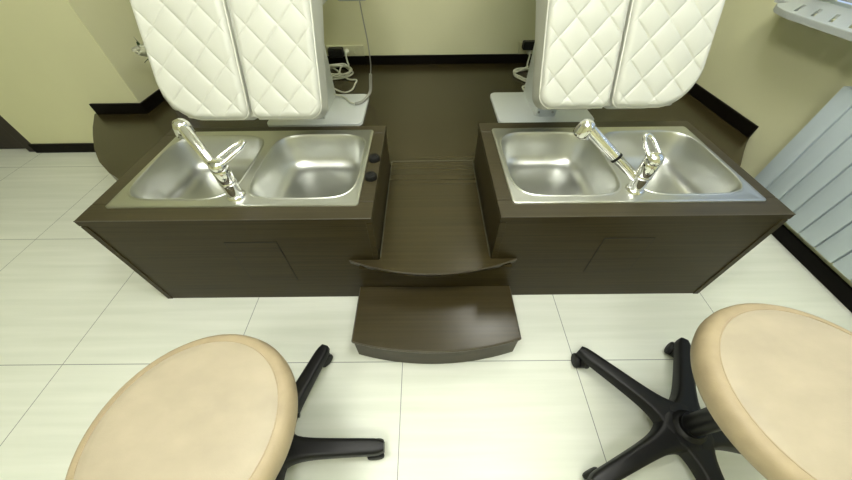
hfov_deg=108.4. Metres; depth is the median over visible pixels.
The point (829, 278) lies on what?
baseboard
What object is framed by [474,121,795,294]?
base cabinet
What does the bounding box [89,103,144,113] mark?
baseboard
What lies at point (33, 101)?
wall
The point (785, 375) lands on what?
seat cushion
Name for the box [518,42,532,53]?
wall socket
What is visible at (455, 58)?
baseboard
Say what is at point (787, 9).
window
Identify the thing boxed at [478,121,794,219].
countertop
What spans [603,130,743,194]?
basin
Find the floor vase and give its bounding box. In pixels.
[161,92,177,110]
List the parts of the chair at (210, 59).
plate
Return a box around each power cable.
[329,57,356,92]
[513,56,529,90]
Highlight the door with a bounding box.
[0,115,34,151]
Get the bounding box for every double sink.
[105,130,373,207]
[492,126,765,203]
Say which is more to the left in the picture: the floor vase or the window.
the floor vase
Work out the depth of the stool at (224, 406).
0.57 m
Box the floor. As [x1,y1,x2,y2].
[0,149,851,479]
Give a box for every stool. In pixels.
[65,334,384,479]
[571,303,851,479]
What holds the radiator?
attached to the wall at (778, 72)
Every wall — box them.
[0,0,158,120]
[0,12,92,143]
[323,0,535,55]
[696,0,851,286]
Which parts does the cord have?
cord, thin cord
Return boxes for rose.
[131,40,147,61]
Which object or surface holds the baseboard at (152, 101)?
attached to the wall at (87, 45)
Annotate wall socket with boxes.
[326,45,364,55]
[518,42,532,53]
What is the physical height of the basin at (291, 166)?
0.132 m
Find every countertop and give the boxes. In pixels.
[75,126,386,220]
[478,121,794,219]
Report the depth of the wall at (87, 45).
1.59 m
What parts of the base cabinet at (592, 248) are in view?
access panel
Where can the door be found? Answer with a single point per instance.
(10, 138)
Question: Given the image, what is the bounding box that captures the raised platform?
[93,63,748,286]
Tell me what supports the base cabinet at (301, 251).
on the floor
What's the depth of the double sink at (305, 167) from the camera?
1.21 m
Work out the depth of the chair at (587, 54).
1.01 m
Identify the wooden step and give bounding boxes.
[351,285,520,363]
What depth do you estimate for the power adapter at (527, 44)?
2.14 m
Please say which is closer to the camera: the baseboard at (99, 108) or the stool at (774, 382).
the stool at (774, 382)
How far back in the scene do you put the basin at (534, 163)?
1.23 m
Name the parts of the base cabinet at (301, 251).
access panel, control knob, control knob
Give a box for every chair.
[130,0,368,126]
[490,0,724,122]
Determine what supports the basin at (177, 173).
in the double sink at (305, 167)
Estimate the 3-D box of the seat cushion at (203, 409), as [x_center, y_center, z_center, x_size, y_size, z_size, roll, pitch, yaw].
[-0.443,0.341,0.557,0.334,0.010,0.334,-1,48,0]
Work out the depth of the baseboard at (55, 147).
1.96 m
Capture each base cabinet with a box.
[73,126,390,298]
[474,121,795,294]
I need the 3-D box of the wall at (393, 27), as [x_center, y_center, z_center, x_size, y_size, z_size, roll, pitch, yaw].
[0.140,-2.065,1.516,3.590,2.650,0.100,-1,48,0]
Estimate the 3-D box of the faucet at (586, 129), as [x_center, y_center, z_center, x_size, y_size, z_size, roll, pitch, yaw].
[0.589,-0.272,0.969,0.272,0.179,0.084,26,54,22]
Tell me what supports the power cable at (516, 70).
on the raised platform
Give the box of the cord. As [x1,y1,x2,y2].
[334,1,371,104]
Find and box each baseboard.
[28,143,94,152]
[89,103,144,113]
[139,89,164,113]
[327,54,531,64]
[688,83,758,137]
[772,225,851,312]
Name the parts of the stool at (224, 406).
leg, leg, leg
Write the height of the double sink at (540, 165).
0.132 m
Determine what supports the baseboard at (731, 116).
attached to the wall at (778, 72)
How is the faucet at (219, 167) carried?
on the countertop
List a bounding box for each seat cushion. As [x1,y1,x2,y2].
[73,340,278,479]
[719,309,851,479]
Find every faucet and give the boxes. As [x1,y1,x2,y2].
[172,118,246,201]
[573,119,664,195]
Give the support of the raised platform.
on the floor
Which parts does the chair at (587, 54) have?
plate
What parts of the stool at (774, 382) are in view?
leg, leg, leg, leg, leg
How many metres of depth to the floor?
1.09 m
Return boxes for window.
[773,0,851,40]
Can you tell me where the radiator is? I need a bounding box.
[754,86,851,281]
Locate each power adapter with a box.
[327,47,343,57]
[522,40,534,49]
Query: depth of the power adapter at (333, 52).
2.16 m
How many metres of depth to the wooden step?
1.05 m
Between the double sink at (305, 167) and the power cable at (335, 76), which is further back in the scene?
the power cable at (335, 76)
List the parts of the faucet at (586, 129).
spout, lever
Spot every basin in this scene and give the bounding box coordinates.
[128,135,263,200]
[248,134,365,198]
[500,131,620,195]
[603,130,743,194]
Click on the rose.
(139, 49)
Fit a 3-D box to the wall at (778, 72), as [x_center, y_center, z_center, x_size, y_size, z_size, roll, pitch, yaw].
[1.798,-0.211,-0.149,0.300,2.650,4.900,-1,48,0]
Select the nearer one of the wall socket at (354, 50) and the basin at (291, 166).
the basin at (291, 166)
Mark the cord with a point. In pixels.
(370, 73)
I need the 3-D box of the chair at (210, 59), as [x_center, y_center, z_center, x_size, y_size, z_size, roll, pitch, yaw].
[-0.618,-1.113,1.179,0.760,1.403,1.172,-1,48,0]
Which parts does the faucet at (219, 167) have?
spout, lever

